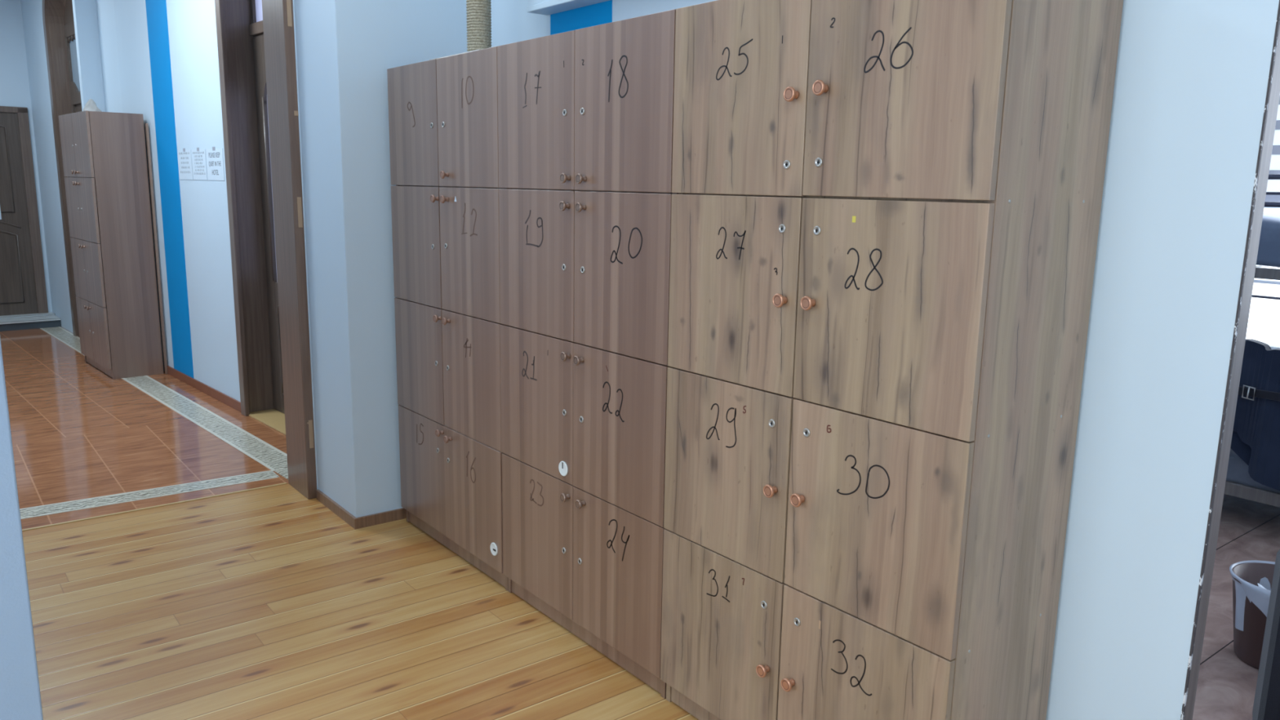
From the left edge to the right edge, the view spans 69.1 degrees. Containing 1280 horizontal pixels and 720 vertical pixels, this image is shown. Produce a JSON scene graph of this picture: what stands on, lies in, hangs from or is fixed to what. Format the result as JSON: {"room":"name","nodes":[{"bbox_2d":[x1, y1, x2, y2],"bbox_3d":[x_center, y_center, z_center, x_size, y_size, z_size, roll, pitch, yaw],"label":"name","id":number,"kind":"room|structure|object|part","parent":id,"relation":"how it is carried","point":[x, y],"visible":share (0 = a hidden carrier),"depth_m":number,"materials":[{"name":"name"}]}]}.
{"room":"locker room","nodes":[
{"label":"locker room","id":0,"kind":"room"},
{"bbox_2d":[0,337,43,719],"bbox_3d":[-3.124,-0.550,1.761,2.937,3.200,2.040,-7,14,-37],"label":"wall","id":1,"kind":"structure","parent":0,"point":[20,688],"depth_m":2.05,"materials":[{"name":"paint"}]},
{"bbox_2d":[22,482,287,531],"bbox_3d":[-2.160,0.651,4.102,1.180,0.003,0.016,-7,14,-37],"label":"trim","id":2,"kind":"structure","parent":1,"relation":"attached to","point":[265,486],"depth_m":4.10,"materials":[{"name":"brown wood"}]},
{"bbox_2d":[0,0,52,312],"bbox_3d":[-6.695,-1.824,8.165,2.360,3.200,0.160,-9,14,-41],"label":"wall","id":3,"kind":"structure","parent":0,"point":[15,91],"depth_m":8.67,"materials":[{"name":"white paint"}]},
{"bbox_2d":[0,106,48,315],"bbox_3d":[-6.144,-1.364,8.610,0.982,1.950,0.071,-9,14,-41],"label":"door","id":4,"kind":"structure","parent":3,"relation":"in","point":[23,291],"depth_m":8.86,"materials":[{"name":"brown wood"}]},
{"bbox_3d":[-6.160,-1.359,8.627,0.686,1.707,0.020,-9,14,-41],"label":"moulding","id":5,"kind":"part","parent":4,"relation":"part of","materials":[{"name":"brown wood"}]},
{"bbox_2d":[0,312,61,331],"bbox_3d":[-6.542,-0.261,8.259,2.360,0.100,0.375,-9,14,-41],"label":"trim","id":6,"kind":"structure","parent":3,"relation":"attached to","point":[32,321],"depth_m":8.80,"materials":[{"name":"stone"}]},
{"bbox_2d":[20,0,240,401],"bbox_3d":[-3.551,-1.499,6.738,0.425,3.200,6.550,-9,14,-41],"label":"wall","id":7,"kind":"structure","parent":0,"point":[112,37],"depth_m":6.35,"materials":[{"name":"white paint"}]},
{"bbox_2d":[42,0,82,336],"bbox_3d":[-4.625,-1.685,7.780,0.215,3.140,1.240,-9,14,-41],"label":"door","id":8,"kind":"structure","parent":7,"relation":"in","point":[57,15],"depth_m":8.00,"materials":[{"name":"brown wood"}]},
{"bbox_3d":[-4.563,-2.449,7.653,0.006,0.490,0.960,-9,14,-41],"label":"pane","id":9,"kind":"part","parent":8,"relation":"part of","materials":[{"name":"white glass"}]},
{"bbox_2d":[40,326,288,479],"bbox_3d":[-3.631,0.132,6.710,0.168,0.002,5.930,-9,14,-41],"label":"trim","id":10,"kind":"structure","parent":7,"relation":"attached to","point":[257,449],"depth_m":5.60,"materials":[{"name":"tile"}]},
{"bbox_2d":[145,0,193,377],"bbox_3d":[-3.221,-1.443,6.329,0.004,3.128,0.445,-9,14,-42],"label":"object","id":11,"kind":"structure","parent":7,"relation":"attached to","point":[156,10],"depth_m":6.37,"materials":[{"name":"blue paint"}]},
{"bbox_2d":[177,148,192,179],"bbox_3d":[-2.970,-1.280,6.074,0.002,0.200,0.270,-9,14,-41],"label":"paper notice","id":12,"kind":"object","parent":7,"relation":"attached to","point":[184,157],"visible":1,"depth_m":6.07,"materials":[{"name":"grey paper"}]},
{"bbox_2d":[191,147,207,180],"bbox_3d":[-2.784,-1.239,5.873,0.002,0.200,0.270,-9,14,-41],"label":"paper notice","id":13,"kind":"object","parent":7,"relation":"attached to","point":[198,156],"visible":1,"depth_m":5.87,"materials":[{"name":"grey paper"}]},
{"bbox_2d":[167,364,240,412],"bbox_3d":[-2.978,0.186,6.326,0.012,0.062,1.560,-9,14,-41],"label":"baseboard","id":14,"kind":"structure","parent":7,"relation":"attached to","point":[230,402],"depth_m":6.26,"materials":[{"name":"brown tile"}]},
{"bbox_2d":[205,146,224,180],"bbox_3d":[-2.588,-1.195,5.660,0.002,0.200,0.300,-9,14,-41],"label":"paper notice","id":15,"kind":"object","parent":7,"relation":"attached to","point":[215,162],"visible":1,"depth_m":5.66,"materials":[{"name":"grey paper"}]},
{"bbox_2d":[214,0,285,435],"bbox_3d":[-2.014,-1.061,5.210,0.270,2.960,0.975,-9,14,-41],"label":"door","id":16,"kind":"structure","parent":7,"relation":"in","point":[239,23],"depth_m":5.55,"materials":[{"name":"brown wood"}]},
{"bbox_3d":[-1.942,-2.158,5.054,0.006,0.545,0.840,-9,14,-41],"label":"pane","id":17,"kind":"part","parent":16,"relation":"part of","materials":[{"name":"purple glass"}]},
{"bbox_3d":[-1.962,-0.996,5.274,0.006,1.190,0.660,-9,14,-41],"label":"pane","id":18,"kind":"part","parent":16,"relation":"part of","materials":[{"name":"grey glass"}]},
{"bbox_3d":[-1.999,-0.615,5.349,0.018,1.769,0.632,-9,14,-41],"label":"moulding","id":19,"kind":"part","parent":16,"relation":"part of","materials":[{"name":"wood"}]},
{"bbox_2d":[293,0,467,517],"bbox_3d":[-1.095,-0.960,4.115,0.740,3.200,0.720,-7,14,-37],"label":"wall","id":20,"kind":"structure","parent":0,"point":[345,49],"depth_m":3.79,"materials":[{"name":"white paint"}]},
{"bbox_2d":[19,470,279,519],"bbox_3d":[-2.745,0.674,3.931,2.339,0.002,0.166,-6,13,-35],"label":"trim","id":21,"kind":"structure","parent":20,"relation":"attached to","point":[52,508],"depth_m":4.26,"materials":[{"name":"stone"}]},
{"bbox_2d":[315,489,406,528],"bbox_3d":[-1.093,0.619,4.255,0.617,0.045,0.462,-7,14,-37],"label":"baseboard","id":22,"kind":"structure","parent":20,"relation":"attached to","point":[355,522],"depth_m":3.98,"materials":[{"name":"brown wood"}]},
{"bbox_2d":[0,326,1279,719],"bbox_3d":[-1.719,0.582,4.678,8.470,0.060,12.754,-7,14,-37],"label":"floor","id":23,"kind":"structure","parent":0,"point":[266,603],"depth_m":3.23,"materials":[{"name":"brown wood"}]},
{"bbox_2d":[58,110,164,379],"bbox_3d":[-3.936,-0.856,6.891,0.384,1.865,0.844,-9,14,-41],"label":"tall cabinet","id":24,"kind":"object","parent":23,"relation":"on","point":[104,160],"visible":1,"depth_m":6.62,"materials":[{"name":"brown laminate"}]},
{"bbox_3d":[-4.182,-1.568,6.811,0.018,0.445,0.418,-9,14,-41],"label":"door","id":25,"kind":"part","parent":24,"relation":"part of","materials":[{"name":"brown laminate"}]},
{"bbox_3d":[-4.190,-1.126,6.895,0.018,0.447,0.418,-9,14,-41],"label":"door","id":26,"kind":"part","parent":24,"relation":"part of","materials":[{"name":"brown laminate"}]},
{"bbox_3d":[-4.197,-0.684,6.979,0.018,0.447,0.418,-9,14,-41],"label":"door","id":27,"kind":"part","parent":24,"relation":"part of","materials":[{"name":"brown laminate"}]},
{"bbox_3d":[-3.897,-1.504,6.504,0.018,0.445,0.423,-9,14,-41],"label":"door","id":28,"kind":"part","parent":24,"relation":"part of","materials":[{"name":"brown laminate"}]},
{"bbox_3d":[-4.205,-0.242,7.062,0.018,0.447,0.418,-9,14,-41],"label":"door","id":29,"kind":"part","parent":24,"relation":"part of","materials":[{"name":"brown laminate"}]},
{"bbox_3d":[-3.906,-1.063,6.586,0.018,0.447,0.423,-9,14,-41],"label":"door","id":30,"kind":"part","parent":24,"relation":"part of","materials":[{"name":"brown laminate"}]},
{"bbox_2d":[83,98,102,111],"bbox_3d":[-3.849,-1.785,6.539,0.121,0.095,0.112,-3,12,-22],"label":"crumpled bag","id":31,"kind":"object","parent":24,"relation":"on","point":[91,105],"visible":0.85,"depth_m":6.51,"materials":[{"name":"white plastic"}]},
{"bbox_3d":[-3.913,-0.621,6.670,0.018,0.447,0.423,-9,14,-41],"label":"door","id":32,"kind":"part","parent":24,"relation":"part of","materials":[{"name":"brown laminate"}]},
{"bbox_3d":[-3.921,-0.179,6.754,0.018,0.447,0.423,-9,14,-41],"label":"door","id":33,"kind":"part","parent":24,"relation":"part of","materials":[{"name":"brown laminate"}]},
{"bbox_2d":[145,123,168,373],"bbox_3d":[-3.486,-0.781,6.709,0.016,1.799,0.018,-9,14,-41],"label":"wooden board","id":34,"kind":"object","parent":23,"relation":"on","point":[146,124],"visible":1,"depth_m":6.70,"materials":[{"name":"brown laminate"}]},
{"bbox_2d":[386,46,508,591],"bbox_3d":[-0.587,-0.173,3.595,0.448,1.865,0.860,-7,14,-37],"label":"tall cabinet","id":35,"kind":"object","parent":23,"relation":"on","point":[443,112],"visible":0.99,"depth_m":3.42,"materials":[{"name":"brown laminate"}]},
{"bbox_3d":[-0.855,-0.886,3.518,0.018,0.445,0.424,-7,14,-37],"label":"door","id":36,"kind":"part","parent":35,"relation":"part of","materials":[{"name":"brown laminate"}]},
{"bbox_3d":[-0.863,-0.445,3.601,0.018,0.447,0.424,-7,14,-37],"label":"door","id":37,"kind":"part","parent":35,"relation":"part of","materials":[{"name":"brown laminate"}]},
{"bbox_3d":[-0.870,-0.003,3.685,0.018,0.447,0.424,-7,14,-37],"label":"door","id":38,"kind":"part","parent":35,"relation":"part of","materials":[{"name":"brown laminate"}]},
{"bbox_3d":[-0.877,0.439,3.769,0.018,0.447,0.424,-7,14,-37],"label":"door","id":39,"kind":"part","parent":35,"relation":"part of","materials":[{"name":"brown laminate"}]},
{"bbox_3d":[-0.748,-0.589,3.393,0.026,0.029,0.029,-7,14,-37],"label":"knob","id":40,"kind":"part","parent":35,"relation":"part of","materials":[{"name":"orange metal"}]},
{"bbox_3d":[-0.757,-0.155,3.476,0.026,0.029,0.029,-7,14,-37],"label":"knob","id":41,"kind":"part","parent":35,"relation":"part of","materials":[{"name":"orange metal"}]},
{"bbox_3d":[-0.768,0.279,3.565,0.026,0.029,0.029,-7,14,-37],"label":"knob","id":42,"kind":"part","parent":35,"relation":"part of","materials":[{"name":"orange metal"}]},
{"bbox_3d":[-0.701,-0.576,3.336,0.026,0.029,0.029,-7,14,-37],"label":"knob","id":43,"kind":"part","parent":35,"relation":"part of","materials":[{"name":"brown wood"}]},
{"bbox_3d":[-0.697,-0.660,3.316,0.026,0.029,0.029,-7,14,-37],"label":"knob","id":44,"kind":"part","parent":35,"relation":"part of","materials":[{"name":"orange metal"}]},
{"bbox_3d":[-0.713,-0.143,3.422,0.026,0.029,0.029,-7,14,-37],"label":"knob","id":45,"kind":"part","parent":35,"relation":"part of","materials":[{"name":"orange metal"}]},
{"bbox_3d":[-0.723,0.298,3.503,0.026,0.029,0.029,-7,14,-37],"label":"knob","id":46,"kind":"part","parent":35,"relation":"part of","materials":[{"name":"orange metal"}]},
{"bbox_2d":[429,0,491,60],"bbox_3d":[-0.549,-1.520,3.324,0.310,0.885,0.380,-7,14,-37],"label":"post","id":47,"kind":"object","parent":35,"relation":"on","point":[478,13],"visible":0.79,"depth_m":3.33,"materials":[{"name":"beige wicker"}]},
{"bbox_3d":[-0.588,-0.819,3.185,0.018,0.445,0.432,-7,14,-37],"label":"door","id":48,"kind":"part","parent":35,"relation":"part of","materials":[{"name":"brown laminate"}]},
{"bbox_3d":[-0.596,-0.378,3.269,0.018,0.447,0.432,-7,14,-37],"label":"door","id":49,"kind":"part","parent":35,"relation":"part of","materials":[{"name":"brown laminate"}]},
{"bbox_3d":[-0.604,0.065,3.352,0.018,0.447,0.432,-7,14,-37],"label":"door","id":50,"kind":"part","parent":35,"relation":"part of","materials":[{"name":"brown laminate"}]},
{"bbox_3d":[-0.614,0.505,3.433,0.018,0.447,0.432,-7,14,-37],"label":"door","id":51,"kind":"part","parent":35,"relation":"part of","materials":[{"name":"brown laminate"}]},
{"bbox_2d":[497,8,678,698],"bbox_3d":[-0.048,-0.037,2.922,0.446,1.865,0.880,-7,14,-37],"label":"tall cabinet","id":52,"kind":"object","parent":23,"relation":"on","point":[585,115],"visible":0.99,"depth_m":2.73,"materials":[{"name":"brown laminate"}]},
{"bbox_3d":[-0.318,-0.750,2.847,0.018,0.445,0.439,-7,14,-37],"label":"door","id":53,"kind":"part","parent":52,"relation":"part of","materials":[{"name":"brown laminate"}]},
{"bbox_3d":[-0.325,-0.309,2.931,0.018,0.447,0.439,-7,14,-37],"label":"door","id":54,"kind":"part","parent":52,"relation":"part of","materials":[{"name":"brown laminate"}]},
{"bbox_3d":[-0.341,0.575,3.098,0.018,0.447,0.439,-7,14,-37],"label":"door","id":55,"kind":"part","parent":52,"relation":"part of","materials":[{"name":"brown laminate"}]},
{"bbox_3d":[-0.334,0.133,3.014,0.018,0.447,0.439,-7,14,-37],"label":"door","id":56,"kind":"part","parent":52,"relation":"part of","materials":[{"name":"brown laminate"}]},
{"bbox_3d":[-0.221,-0.453,2.735,0.026,0.029,0.029,-7,14,-37],"label":"knob","id":57,"kind":"part","parent":52,"relation":"part of","materials":[{"name":"brown metal"}]},
{"bbox_3d":[-0.232,0.427,2.897,0.026,0.029,0.029,-7,14,-37],"label":"knob","id":58,"kind":"part","parent":52,"relation":"part of","materials":[{"name":"brown metal"}]},
{"bbox_3d":[-0.224,-0.011,2.811,0.026,0.029,0.029,-7,14,-37],"label":"knob","id":59,"kind":"part","parent":52,"relation":"part of","materials":[{"name":"brown metal"}]},
{"bbox_3d":[-0.217,-0.532,2.717,0.026,0.029,0.029,-7,14,-37],"label":"knob","id":60,"kind":"part","parent":52,"relation":"part of","materials":[{"name":"brown metal"}]},
{"bbox_3d":[-0.181,0.001,2.756,0.026,0.029,0.029,-7,14,-37],"label":"knob","id":61,"kind":"part","parent":52,"relation":"part of","materials":[{"name":"brown metal"}]},
{"bbox_3d":[-0.181,0.438,2.831,0.026,0.029,0.029,-7,14,-37],"label":"knob","id":62,"kind":"part","parent":52,"relation":"part of","materials":[{"name":"brown metal"}]},
{"bbox_3d":[-0.170,-0.439,2.671,0.026,0.029,0.029,-7,14,-37],"label":"knob","id":63,"kind":"part","parent":52,"relation":"part of","materials":[{"name":"brown metal"}]},
{"bbox_3d":[-0.167,-0.517,2.653,0.026,0.029,0.029,-7,14,-37],"label":"knob","id":64,"kind":"part","parent":52,"relation":"part of","materials":[{"name":"brown metal"}]},
{"bbox_3d":[-0.069,0.645,2.757,0.018,0.447,0.437,-7,14,-37],"label":"door","id":65,"kind":"part","parent":52,"relation":"part of","materials":[{"name":"brown laminate"}]},
{"bbox_3d":[-0.062,0.203,2.672,0.018,0.447,0.437,-7,14,-37],"label":"door","id":66,"kind":"part","parent":52,"relation":"part of","materials":[{"name":"brown laminate"}]},
{"bbox_3d":[-0.053,-0.240,2.590,0.018,0.447,0.437,-7,14,-37],"label":"door","id":67,"kind":"part","parent":52,"relation":"part of","materials":[{"name":"brown laminate"}]},
{"bbox_3d":[-0.046,-0.681,2.506,0.018,0.445,0.437,-7,14,-37],"label":"door","id":68,"kind":"part","parent":52,"relation":"part of","materials":[{"name":"brown laminate"}]},
{"bbox_2d":[660,0,1123,719],"bbox_3d":[0.502,0.102,2.234,0.446,1.867,0.894,-7,14,-37],"label":"tall cabinet","id":69,"kind":"object","parent":23,"relation":"on","point":[886,214],"visible":1,"depth_m":1.96,"materials":[{"name":"brown wood"}]},
{"bbox_3d":[0.203,0.714,2.414,0.018,0.447,0.440,-7,14,-37],"label":"door","id":70,"kind":"part","parent":69,"relation":"part of","materials":[{"name":"brown wood"}]},
{"bbox_3d":[0.211,0.272,2.330,0.018,0.447,0.440,-7,14,-37],"label":"door","id":71,"kind":"part","parent":69,"relation":"part of","materials":[{"name":"brown wood"}]},
{"bbox_3d":[0.219,-0.170,2.247,0.018,0.447,0.440,-7,14,-37],"label":"door","id":72,"kind":"part","parent":69,"relation":"part of","materials":[{"name":"brown wood"}]},
{"bbox_3d":[0.227,-0.611,2.163,0.018,0.445,0.440,-7,14,-37],"label":"door","id":73,"kind":"part","parent":69,"relation":"part of","materials":[{"name":"brown wood"}]},
{"bbox_3d":[0.301,0.753,2.258,0.026,0.032,0.032,-7,14,-37],"label":"knob","id":74,"kind":"part","parent":69,"relation":"part of","materials":[{"name":"orange metal"}]},
{"bbox_3d":[0.307,0.305,2.175,0.026,0.032,0.032,-7,14,-37],"label":"knob","id":75,"kind":"part","parent":69,"relation":"part of","materials":[{"name":"orange metal"}]},
{"bbox_3d":[0.317,-0.134,2.091,0.026,0.032,0.032,-7,14,-37],"label":"knob","id":76,"kind":"part","parent":69,"relation":"part of","materials":[{"name":"orange metal"}]},
{"bbox_3d":[0.352,0.765,2.197,0.026,0.032,0.032,-7,14,-37],"label":"knob","id":77,"kind":"part","parent":69,"relation":"part of","materials":[{"name":"orange metal"}]},
{"bbox_3d":[0.328,-0.572,2.003,0.026,0.032,0.032,-7,14,-37],"label":"knob","id":78,"kind":"part","parent":69,"relation":"part of","materials":[{"name":"orange metal"}]},
{"bbox_3d":[0.360,0.317,2.112,0.026,0.032,0.032,-7,14,-37],"label":"knob","id":79,"kind":"part","parent":69,"relation":"part of","materials":[{"name":"orange metal"}]},
{"bbox_3d":[0.368,-0.124,2.026,0.026,0.032,0.032,-7,14,-37],"label":"knob","id":80,"kind":"part","parent":69,"relation":"part of","materials":[{"name":"orange metal"}]},
{"bbox_3d":[0.378,-0.567,1.938,0.026,0.032,0.032,-7,14,-37],"label":"knob","id":81,"kind":"part","parent":69,"relation":"part of","materials":[{"name":"orange metal"}]},
{"bbox_3d":[0.481,0.784,2.069,0.018,0.447,0.450,-7,14,-37],"label":"door","id":82,"kind":"part","parent":69,"relation":"part of","materials":[{"name":"brown wood"}]},
{"bbox_3d":[0.489,0.342,1.985,0.018,0.447,0.450,-7,14,-37],"label":"door","id":83,"kind":"part","parent":69,"relation":"part of","materials":[{"name":"brown wood"}]},
{"bbox_3d":[0.496,-0.100,1.901,0.018,0.447,0.450,-7,14,-37],"label":"door","id":84,"kind":"part","parent":69,"relation":"part of","materials":[{"name":"brown wood"}]},
{"bbox_3d":[0.503,-0.543,1.816,0.018,0.445,0.450,-7,14,-37],"label":"door","id":85,"kind":"part","parent":69,"relation":"part of","materials":[{"name":"brown wood"}]},
{"bbox_3d":[0.791,0.170,1.911,0.397,1.864,0.017,-7,14,-37],"label":"panel","id":86,"kind":"part","parent":69,"relation":"part of","materials":[{"name":"brown wood"}]},
{"bbox_2d":[1223,173,1279,507],"bbox_3d":[3.020,-0.079,4.083,0.884,1.620,2.044,-7,14,-37],"label":"bunk bed","id":87,"kind":"object","parent":23,"relation":"on","point":[1264,272],"visible":0.04,"depth_m":3.94,"materials":[{"name":"grey metal"}]},
{"bbox_3d":[3.009,0.544,4.201,0.864,0.057,2.024,-7,14,-37],"label":"bed frame","id":88,"kind":"part","parent":87,"relation":"part of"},
{"bbox_2d":[1226,448,1279,493],"bbox_3d":[3.000,0.449,4.174,0.808,0.147,1.944,-7,14,-37],"label":"blanket","id":89,"kind":"object","parent":87,"relation":"on","point":[1237,469],"visible":0.07,"depth_m":4.04,"materials":[{"name":"fabric"}]},
{"bbox_2d":[1230,338,1279,490],"bbox_3d":[2.537,0.206,3.987,0.129,0.610,0.986,-7,14,-37],"label":"coat","id":90,"kind":"object","parent":87,"relation":"hanging from","point":[1255,437],"visible":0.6,"depth_m":3.89,"materials":[{"name":"blue fabric"}]},
{"bbox_3d":[3.025,-0.381,4.026,0.864,0.044,2.024,-7,14,-37],"label":"bed frame","id":91,"kind":"part","parent":87,"relation":"part of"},
{"bbox_2d":[1256,212,1279,267],"bbox_3d":[3.016,-0.510,3.991,0.811,0.232,1.943,-7,14,-37],"label":"blanket","id":92,"kind":"object","parent":87,"relation":"on","point":[1268,250],"visible":0.09,"depth_m":3.87,"materials":[{"name":"blue fabric"}]},
{"bbox_3d":[2.700,-0.618,3.718,0.021,0.022,2.000,-7,14,-37],"label":"guard rail","id":93,"kind":"part","parent":87,"relation":"part of","materials":[{"name":"grey metal"}]},
{"bbox_3d":[2.700,-0.662,3.709,0.012,0.012,2.000,-7,14,-37],"label":"guard rail","id":94,"kind":"part","parent":87,"relation":"part of","materials":[{"name":"grey metal"}]},
{"bbox_3d":[2.701,-0.728,3.697,0.021,0.022,2.000,-7,14,-37],"label":"guard rail","id":95,"kind":"part","parent":87,"relation":"part of","materials":[{"name":"grey metal"}]},
{"bbox_2d":[1229,560,1275,669],"bbox_3d":[1.991,0.811,2.900,0.291,0.277,0.291,-7,14,-37],"label":"waste bin","id":96,"kind":"object","parent":23,"relation":"on","point":[1251,602],"visible":0.78,"depth_m":2.88,"materials":[{"name":"brown plastic"}]},
{"bbox_2d":[1252,549,1279,719],"bbox_3d":[1.784,0.763,2.270,0.430,0.598,0.265,8,13,31],"label":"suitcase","id":97,"kind":"object","parent":23,"relation":"on","point":[1266,706],"visible":1,"depth_m":2.31,"materials":[{"name":"black fabric"}]},
{"bbox_2d":[490,0,1279,719],"bbox_3d":[1.015,-0.505,1.902,0.056,3.200,5.440,-7,14,-37],"label":"wall","id":98,"kind":"structure","parent":0,"point":[1192,76],"depth_m":1.89,"materials":[{"name":"white paint"}]},
{"bbox_2d":[526,0,609,15],"bbox_3d":[0.285,-1.297,2.593,0.092,0.365,2.155,-7,14,-37],"label":"trim","id":99,"kind":"structure","parent":98,"relation":"attached to","point":[546,7],"depth_m":3.33,"materials":[{"name":"white paint"}]},
{"bbox_2d":[550,0,612,35],"bbox_3d":[-0.222,-0.805,3.405,0.003,3.190,0.386,-7,14,-37],"label":"trim","id":100,"kind":"structure","parent":98,"relation":"attached to","point":[601,13],"depth_m":3.31,"materials":[{"name":"blue paint"}]},
{"bbox_2d":[1180,0,1279,719],"bbox_3d":[1.458,0.141,1.437,0.059,2.120,1.098,-7,14,-37],"label":"door frame","id":101,"kind":"structure","parent":98,"relation":"in","point":[1273,95],"depth_m":1.80,"materials":[{"name":"paint"}]},
{"bbox_3d":[3.912,-0.850,3.992,0.150,3.200,4.900,-7,14,-37],"label":"wall","id":102,"kind":"structure","parent":0,"visible":0},
{"bbox_2d":[1245,208,1279,349],"bbox_3d":[3.849,-0.765,4.023,0.150,1.880,2.700,-7,14,-37],"label":"window","id":103,"kind":"structure","parent":102,"relation":"in","point":[1264,320],"depth_m":4.89,"materials":[{"name":"white glass"}]},
{"bbox_2d":[1265,179,1279,201],"bbox_3d":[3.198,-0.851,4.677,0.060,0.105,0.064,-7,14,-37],"label":"zebra blind","id":104,"kind":"object","parent":102,"relation":"attached to","point":[1273,185],"depth_m":4.69,"materials":[{"name":"grey fabric"}]},
{"bbox_2d":[1268,97,1279,173],"bbox_3d":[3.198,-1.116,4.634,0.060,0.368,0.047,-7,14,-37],"label":"zebra blind","id":105,"kind":"object","parent":102,"relation":"attached to","point":[1274,168],"depth_m":4.66,"materials":[{"name":"grey fabric"}]},
{"bbox_3d":[-1.999,-2.264,3.446,1.233,0.420,0.290,-7,14,-37],"label":"wall header","id":106,"kind":"structure","parent":0,"visible":0},
{"bbox_2d":[262,0,317,499],"bbox_3d":[-2.024,-0.692,3.741,1.234,2.780,0.285,-7,14,-37],"label":"trim","id":107,"kind":"structure","parent":106,"relation":"attached to","point":[278,15],"depth_m":4.10,"materials":[{"name":"brown wood"}]}
]}

